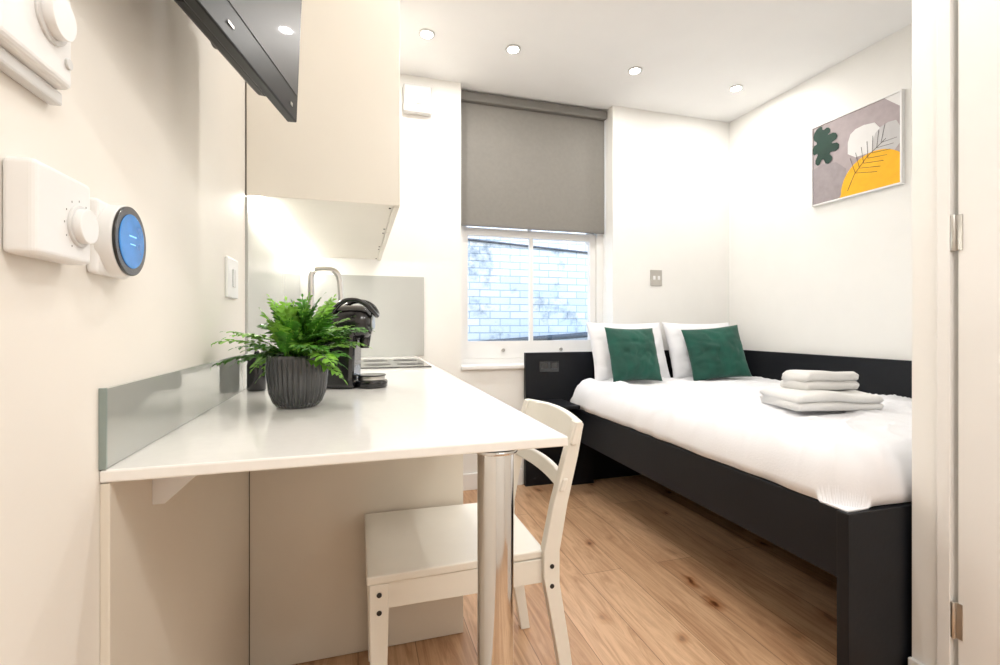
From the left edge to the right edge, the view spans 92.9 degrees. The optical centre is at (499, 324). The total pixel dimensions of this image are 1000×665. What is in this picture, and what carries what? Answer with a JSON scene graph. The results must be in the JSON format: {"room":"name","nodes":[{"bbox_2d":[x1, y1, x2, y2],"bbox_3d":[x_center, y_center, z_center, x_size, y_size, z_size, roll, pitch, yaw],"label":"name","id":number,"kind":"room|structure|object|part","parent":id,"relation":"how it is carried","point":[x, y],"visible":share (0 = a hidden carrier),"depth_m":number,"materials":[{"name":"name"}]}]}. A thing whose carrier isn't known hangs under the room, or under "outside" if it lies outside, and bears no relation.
{"room":"studio apartment","nodes":[
{"label":"studio apartment","id":0,"kind":"room"},
{"bbox_2d":[0,0,250,664],"bbox_3d":[-0.604,-0.255,0.654,0.100,2.710,5.400,0,0,-17],"label":"wall","id":1,"kind":"structure","parent":0,"point":[150,118],"depth_m":0.64,"materials":[{"name":"paint"}]},
{"bbox_2d":[0,0,76,105],"bbox_3d":[-0.482,-0.314,0.491,0.039,0.123,0.127,0,0,-17],"label":"thermostat","id":2,"kind":"object","parent":1,"relation":"attached to","point":[36,36],"visible":1,"depth_m":0.49,"materials":[{"name":"white plastic"}]},
{"bbox_2d":[3,156,98,264],"bbox_3d":[-0.493,-0.121,0.528,0.040,0.098,0.106,0,0,-17],"label":"thermostat","id":3,"kind":"object","parent":1,"relation":"attached to","point":[48,216],"visible":1,"depth_m":0.49,"materials":[{"name":"white plastic"}]},
{"bbox_2d":[87,198,145,278],"bbox_3d":[-0.537,-0.118,0.668,0.036,0.100,0.099,0,0,-17],"label":"smart thermostat","id":4,"kind":"object","parent":1,"relation":"attached to","point":[119,250],"visible":0.98,"depth_m":0.64,"materials":[{"name":"white plastic"}]},
{"bbox_3d":[-0.548,-0.118,0.666,0.014,0.100,0.094,0,0,-17],"label":"plate","id":5,"kind":"part","parent":4,"relation":"part of","materials":[{"name":"white plastic"}]},
{"bbox_2d":[225,256,237,298],"bbox_3d":[-0.746,-0.130,1.325,0.012,0.110,0.115,0,0,-17],"label":"light switch","id":6,"kind":"object","parent":1,"relation":"attached to","point":[231,265],"visible":1,"depth_m":1.30,"materials":[{"name":"white plastic"}]},
{"bbox_2d":[174,0,301,121],"bbox_3d":[-0.512,-0.685,0.806,0.148,0.410,0.640,0,0,-5],"label":"wall-mounted television","id":7,"kind":"object","parent":1,"relation":"attached to","point":[260,39],"visible":1,"depth_m":0.93,"materials":[{"name":"metal"}]},
{"bbox_2d":[245,196,299,353],"bbox_3d":[-1.004,-0.103,2.181,0.008,0.604,1.429,0,0,-17],"label":"backsplash","id":8,"kind":"structure","parent":1,"relation":"attached to","point":[272,268],"depth_m":1.75,"materials":[{"name":"white paint"}]},
{"bbox_2d":[245,0,399,260],"bbox_3d":[-0.779,-1.002,2.252,0.478,1.209,1.436,0,0,-17],"label":"upper cabinet","id":9,"kind":"object","parent":1,"relation":"attached to","point":[327,181],"visible":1,"depth_m":1.59,"materials":[{"name":"beige laminate"}]},
{"bbox_3d":[-0.698,-1.004,2.782,0.020,1.192,0.465,0,0,-17],"label":"door panel","id":10,"kind":"part","parent":9,"relation":"part of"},
{"bbox_3d":[-0.562,-1.004,2.327,0.020,1.192,0.465,0,0,-17],"label":"door panel","id":11,"kind":"part","parent":9,"relation":"part of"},
{"bbox_3d":[-0.426,-1.004,1.872,0.020,1.192,0.465,0,0,-17],"label":"door panel","id":12,"kind":"part","parent":9,"relation":"part of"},
{"bbox_2d":[265,353,327,408],"bbox_3d":[-0.497,0.136,1.169,0.143,0.127,0.143,0,0,-17],"label":"ribbed pot","id":13,"kind":"object","parent":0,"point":[293,380],"depth_m":1.11,"materials":[{"name":"ceramic"}]},
{"bbox_2d":[300,74,728,483],"bbox_3d":[0.250,-0.255,3.509,3.171,2.710,0.380,0,0,-17],"label":"wall","id":14,"kind":"structure","parent":0,"point":[666,176],"depth_m":3.52,"materials":[{"name":"paint"}]},
{"bbox_2d":[300,274,423,356],"bbox_3d":[-0.854,-0.056,2.976,0.751,0.509,0.008,0,0,-17],"label":"backsplash","id":15,"kind":"structure","parent":14,"relation":"attached to","point":[399,327],"depth_m":3.02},
{"bbox_2d":[403,83,431,116],"bbox_3d":[-0.529,-1.445,3.046,0.180,0.180,0.059,0,0,-17],"label":"panel","id":16,"kind":"object","parent":14,"relation":"attached to","point":[417,99],"visible":1,"depth_m":3.02,"materials":[{"name":"plastic"}]},
{"bbox_2d":[461,363,523,369],"bbox_3d":[0.266,0.286,3.380,1.132,0.028,0.174,0,0,-17],"label":"window sill","id":17,"kind":"structure","parent":14,"relation":"in","point":[488,366],"depth_m":3.21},
{"bbox_2d":[463,469,522,490],"bbox_3d":[-0.165,1.045,3.179,0.665,0.110,0.014,0,0,-17],"label":"baseboard","id":18,"kind":"structure","parent":14,"relation":"attached to","point":[469,479],"depth_m":3.17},
{"bbox_2d":[464,226,594,358],"bbox_3d":[0.225,-0.660,3.519,1.031,1.798,0.075,0,0,-17],"label":"window","id":19,"kind":"structure","parent":14,"relation":"in","point":[472,349],"depth_m":3.48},
{"bbox_3d":[0.219,-1.089,3.538,1.031,0.939,0.035,0,0,-17],"label":"sash","id":20,"kind":"part","parent":19,"relation":"part of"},
{"bbox_2d":[461,225,602,363],"bbox_3d":[0.225,-0.655,3.517,1.134,1.910,0.110,0,0,-17],"label":"frame","id":21,"kind":"object","parent":14,"relation":"attached to","point":[598,237],"visible":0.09,"depth_m":3.61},
{"bbox_2d":[461,90,606,291],"bbox_3d":[0.255,-0.925,3.416,1.122,1.350,0.070,0,0,-17],"label":"roller blind","id":22,"kind":"object","parent":14,"relation":"attached to","point":[526,164],"visible":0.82,"depth_m":3.41,"materials":[{"name":"fabric"}]},
{"bbox_3d":[0.786,-0.890,3.553,0.007,1.280,0.004,0,0,28],"label":"chain","id":23,"kind":"part","parent":22,"relation":"part of","materials":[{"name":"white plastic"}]},
{"bbox_2d":[650,270,661,285],"bbox_3d":[1.179,-0.355,3.582,0.100,0.120,0.012,0,0,-17],"label":"light switch","id":24,"kind":"object","parent":14,"relation":"attached to","point":[655,275],"visible":1,"depth_m":3.58,"materials":[{"name":"metal"}]},
{"bbox_2d":[293,475,836,664],"bbox_3d":[0.963,1.150,1.123,3.371,0.100,5.400,0,0,-17],"label":"floor","id":25,"kind":"structure","parent":0,"point":[650,575],"depth_m":1.93,"materials":[{"name":"brown wood"}]},
{"bbox_2d":[98,196,567,664],"bbox_3d":[-0.522,0.347,1.867,0.751,1.505,2.324,0,0,-17],"label":"kitchen counter","id":26,"kind":"object","parent":25,"relation":"on","point":[232,528],"depth_m":1.09,"materials":[{"name":"white laminate"}]},
{"bbox_3d":[-0.673,0.143,1.074,0.008,0.111,0.874,0,0,-17],"label":"upstand glass","id":27,"kind":"part","parent":26,"relation":"part of","materials":[{"name":"glass"}]},
{"bbox_2d":[247,350,266,390],"bbox_3d":[-0.742,0.139,1.448,0.056,0.121,0.056,0,0,-17],"label":"canister","id":28,"kind":"object","parent":26,"relation":"on","point":[261,384],"visible":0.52,"depth_m":1.43,"materials":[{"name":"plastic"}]},
{"bbox_2d":[210,285,374,408],"bbox_3d":[-0.492,0.049,1.189,0.376,0.300,0.328,0,0,18],"label":"potted fern","id":29,"kind":"object","parent":26,"relation":"on","point":[296,371],"visible":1,"depth_m":1.12,"materials":[{"name":"green plant"}]},
{"bbox_2d":[308,266,343,316],"bbox_3d":[-0.736,-0.025,1.983,0.158,0.450,0.131,0,0,-17],"label":"tap","id":30,"kind":"object","parent":26,"relation":"on","point":[313,271],"visible":0.53,"depth_m":2.01,"materials":[{"name":"silver metal"}]},
{"bbox_2d":[100,356,567,482],"bbox_3d":[-0.546,0.209,1.863,0.703,0.018,2.318,0,0,-17],"label":"countertop","id":31,"kind":"structure","parent":26,"relation":"on","point":[421,412],"depth_m":0.89,"materials":[{"name":"white laminate"}]},
{"bbox_2d":[320,298,387,388],"bbox_3d":[-0.493,0.057,1.528,0.260,0.285,0.114,0,0,-3],"label":"coffee machine","id":32,"kind":"object","parent":26,"relation":"on","point":[363,316],"visible":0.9,"depth_m":1.48,"materials":[{"name":"black plastic"}]},
{"bbox_3d":[-0.462,-0.054,1.529,0.145,0.063,0.107,0,0,-3],"label":"lever handle","id":33,"kind":"part","parent":32,"relation":"part of","materials":[{"name":"black plastic"}]},
{"bbox_3d":[-0.435,0.054,1.530,0.040,0.040,0.040,0,0,-3],"label":"spout","id":34,"kind":"part","parent":32,"relation":"part of","materials":[{"name":"black plastic"}]},
{"bbox_3d":[-0.470,0.658,1.605,0.701,0.879,0.018,0,0,-17],"label":"panel","id":35,"kind":"part","parent":26,"relation":"part of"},
{"bbox_2d":[361,358,431,368],"bbox_3d":[-0.563,0.197,2.467,0.335,0.006,0.550,0,0,-17],"label":"induction hob","id":36,"kind":"object","parent":26,"relation":"in","point":[404,362],"visible":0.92,"depth_m":2.39,"materials":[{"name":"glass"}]},
{"bbox_3d":[-0.008,0.659,0.851,0.065,0.880,0.065,0,0,-17],"label":"support leg","id":37,"kind":"part","parent":26,"relation":"part of","materials":[{"name":"silver metal"}]},
{"bbox_2d":[364,399,582,664],"bbox_3d":[-0.099,0.682,1.468,0.611,0.836,0.437,0,0,-17],"label":"dining chair","id":38,"kind":"object","parent":25,"relation":"on","point":[413,556],"visible":0.82,"depth_m":1.33,"materials":[{"name":"paint"}]},
{"bbox_3d":[-0.416,0.876,1.570,0.050,0.447,0.034,0,0,-17],"label":"leg","id":39,"kind":"part","parent":38,"relation":"part of","materials":[{"name":"paint"}]},
{"bbox_3d":[-0.309,0.876,1.211,0.050,0.447,0.034,0,0,-17],"label":"leg","id":40,"kind":"part","parent":38,"relation":"part of","materials":[{"name":"paint"}]},
{"bbox_3d":[-0.163,0.641,1.453,0.480,0.022,0.422,0,0,-17],"label":"seat","id":41,"kind":"part","parent":38,"relation":"part of","materials":[{"name":"paint"}]},
{"bbox_3d":[0.061,0.686,1.725,0.121,0.827,0.030,0,0,-17],"label":"post","id":42,"kind":"part","parent":38,"relation":"part of","materials":[{"name":"paint"}]},
{"bbox_3d":[0.165,0.301,1.547,0.059,0.074,0.437,0,0,-17],"label":"rail","id":43,"kind":"part","parent":38,"relation":"part of","materials":[{"name":"paint"}]},
{"bbox_3d":[0.175,0.686,1.343,0.121,0.827,0.030,0,0,-17],"label":"post","id":44,"kind":"part","parent":38,"relation":"part of","materials":[{"name":"paint"}]},
{"bbox_2d":[524,350,911,664],"bbox_3d":[1.290,0.645,2.532,1.735,0.910,2.053,0,0,-17],"label":"bed","id":45,"kind":"object","parent":25,"relation":"on","point":[832,490],"visible":0.72,"depth_m":1.80,"materials":[{"name":"black wood"}]},
{"bbox_2d":[539,361,558,371],"bbox_3d":[0.339,0.287,3.276,0.145,0.075,0.006,0,0,-17],"label":"socket","id":46,"kind":"object","parent":45,"relation":"attached to","point":[544,366],"depth_m":3.27,"materials":[{"name":"black plastic"}]},
{"bbox_2d":[540,399,579,408],"bbox_3d":[0.367,0.588,3.138,0.220,0.145,0.283,0,0,-17],"label":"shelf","id":47,"kind":"object","parent":45,"relation":"attached to","point":[562,403],"visible":0.17,"depth_m":3.12,"materials":[{"name":"black wood"}]},
{"bbox_3d":[0.548,0.928,3.305,0.200,0.344,0.060,0,0,-17],"label":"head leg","id":48,"kind":"part","parent":45,"relation":"part of","materials":[{"name":"black wood"}]},
{"bbox_3d":[1.001,0.645,3.497,1.735,0.910,0.038,0,0,-17],"label":"headboard","id":49,"kind":"part","parent":45,"relation":"part of","materials":[{"name":"black wood"}]},
{"bbox_2d":[586,322,670,380],"bbox_3d":[0.901,0.185,3.323,0.600,0.409,0.224,0,0,-17],"label":"pillow","id":50,"kind":"object","parent":45,"relation":"on","point":[602,368],"visible":0.51,"depth_m":3.26,"materials":[{"name":"fabric"}]},
{"bbox_2d":[604,327,661,381],"bbox_3d":[0.882,0.193,3.142,0.390,0.358,0.175,0,0,-21],"label":"velvet cushion","id":51,"kind":"object","parent":45,"relation":"on","point":[633,352],"visible":1,"depth_m":3.08,"materials":[{"name":"green fabric"}]},
{"bbox_2d":[662,322,728,378],"bbox_3d":[1.491,0.185,3.496,0.600,0.409,0.221,0,0,-17],"label":"pillow","id":52,"kind":"object","parent":45,"relation":"on","point":[678,352],"visible":0.34,"depth_m":3.40,"materials":[{"name":"fabric"}]},
{"bbox_3d":[0.740,0.652,2.366,0.030,0.205,1.978,0,0,-17],"label":"rail","id":53,"kind":"part","parent":45,"relation":"part of","materials":[{"name":"black wood"}]},
{"bbox_2d":[681,325,751,380],"bbox_3d":[1.502,0.193,3.306,0.446,0.392,0.194,0,0,1],"label":"velvet cushion","id":54,"kind":"object","parent":45,"relation":"on","point":[714,353],"visible":1,"depth_m":3.24,"materials":[{"name":"green fabric"}]},
{"bbox_2d":[571,376,911,512],"bbox_3d":[1.429,0.446,2.498,1.432,0.208,1.895,0,0,-17],"label":"duvet","id":55,"kind":"object","parent":45,"relation":"on","point":[859,461],"depth_m":1.85,"materials":[{"name":"white fabric"}]},
{"bbox_2d":[760,370,883,410],"bbox_3d":[1.450,0.287,2.166,0.378,0.165,0.294,0,0,-2],"label":"folded towels","id":56,"kind":"object","parent":45,"relation":"on","point":[800,390],"visible":1,"depth_m":2.11,"materials":[{"name":"white fabric"}]},
{"bbox_3d":[1.707,0.825,1.604,1.466,0.550,0.036,0,0,-17],"label":"footboard","id":57,"kind":"part","parent":45,"relation":"part of","materials":[{"name":"black wood"}]},
{"bbox_2d":[400,0,911,122],"bbox_3d":[0.963,-1.660,1.123,3.371,0.100,5.400,0,0,-17],"label":"ceiling","id":58,"kind":"structure","parent":0,"point":[577,53],"depth_m":2.73,"materials":[{"name":"paint"}]},
{"bbox_2d":[419,29,434,38],"bbox_3d":[-0.404,-1.605,2.624,0.090,0.008,0.090,0,0,-17],"label":"recessed light","id":59,"kind":"object","parent":58,"relation":"in","point":[423,33],"depth_m":2.62,"materials":[{"name":"white"}]},
{"bbox_2d":[505,44,520,53],"bbox_3d":[0.077,-1.605,2.768,0.090,0.008,0.090,0,0,-17],"label":"recessed light","id":60,"kind":"object","parent":58,"relation":"in","point":[513,48],"depth_m":2.76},
{"bbox_2d":[628,66,641,74],"bbox_3d":[0.853,-1.605,3.000,0.090,0.008,0.090,0,0,-17],"label":"recessed light","id":61,"kind":"object","parent":58,"relation":"in","point":[633,70],"depth_m":2.99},
{"bbox_2d":[729,84,742,91],"bbox_3d":[1.601,-1.605,3.223,0.090,0.008,0.090,0,0,-17],"label":"recessed light","id":62,"kind":"object","parent":58,"relation":"in","point":[734,88],"depth_m":3.22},
{"bbox_2d":[729,23,911,360],"bbox_3d":[2.530,-0.255,1.591,0.100,2.710,5.400,0,0,-17],"label":"wall","id":63,"kind":"structure","parent":0,"point":[834,278],"depth_m":3.05,"materials":[{"name":"paint"}]},
{"bbox_2d":[811,89,904,206],"bbox_3d":[2.099,-1.018,2.817,0.025,0.508,0.533,0,0,-17],"label":"framed wall art","id":64,"kind":"object","parent":63,"relation":"attached to","point":[861,150],"visible":1,"depth_m":2.78,"materials":[{"name":"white paper"}]},
{"bbox_2d":[912,0,957,664],"bbox_3d":[1.845,-0.255,1.561,1.230,2.710,0.099,0,0,-17],"label":"door frame","id":65,"kind":"structure","parent":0,"point":[924,12],"depth_m":1.39,"materials":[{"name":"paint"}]},
{"bbox_2d":[908,657,923,664],"bbox_3d":[1.249,1.050,1.383,0.014,0.100,0.105,0,0,-17],"label":"baseboard","id":66,"kind":"structure","parent":65,"relation":"attached to","point":[911,661],"depth_m":1.42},
{"bbox_2d":[950,0,999,664],"bbox_3d":[1.401,0.067,0.960,0.053,2.054,0.797,0,0,-17],"label":"leaf","id":67,"kind":"object","parent":65,"relation":"attached to","point":[978,20],"depth_m":1.28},
{"bbox_3d":[1.269,0.825,1.330,0.012,0.100,0.012,0,0,-17],"label":"hinge","id":68,"kind":"part","parent":67,"relation":"part of","materials":[{"name":"silver metal"}]},
{"bbox_3d":[1.269,-0.258,1.330,0.012,0.100,0.012,0,0,-17],"label":"hinge","id":69,"kind":"part","parent":67,"relation":"part of","materials":[{"name":"silver metal"}]},
{"bbox_2d":[956,602,962,640],"bbox_3d":[1.277,0.825,1.321,0.002,0.100,0.016,0,0,-17],"label":"hinge plate","id":70,"kind":"object","parent":67,"relation":"attached to","point":[959,608],"depth_m":1.32,"materials":[{"name":"metal"}]},
{"bbox_2d":[956,214,962,250],"bbox_3d":[1.277,-0.258,1.321,0.002,0.100,0.016,0,0,-17],"label":"hinge plate","id":71,"kind":"object","parent":67,"relation":"attached to","point":[959,218],"depth_m":1.32,"materials":[{"name":"silver metal"}]},
{"label":"outside","id":72,"kind":"structure","parent":0,"visible":0},
{"bbox_2d":[467,226,587,340],"bbox_3d":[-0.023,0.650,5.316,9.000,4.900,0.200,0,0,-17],"label":"window glass","id":73,"kind":"object","parent":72,"point":[497,273],"depth_m":5.30,"materials":[{"name":"clear glass"}]},
{"bbox_2d":[468,238,587,253],"bbox_3d":[0.394,-0.875,5.316,2.601,0.174,0.024,0,0,-17],"label":"cable","id":74,"kind":"object","parent":73,"relation":"attached to","point":[469,239],"visible":0.52,"depth_m":5.27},
{"bbox_2d":[483,332,587,340],"bbox_3d":[0.217,0.175,5.210,3.004,0.270,0.060,0,0,-17],"label":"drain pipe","id":75,"kind":"object","parent":73,"relation":"attached to","point":[583,334],"visible":0.23,"depth_m":5.29,"materials":[{"name":"plastic"}]}
]}

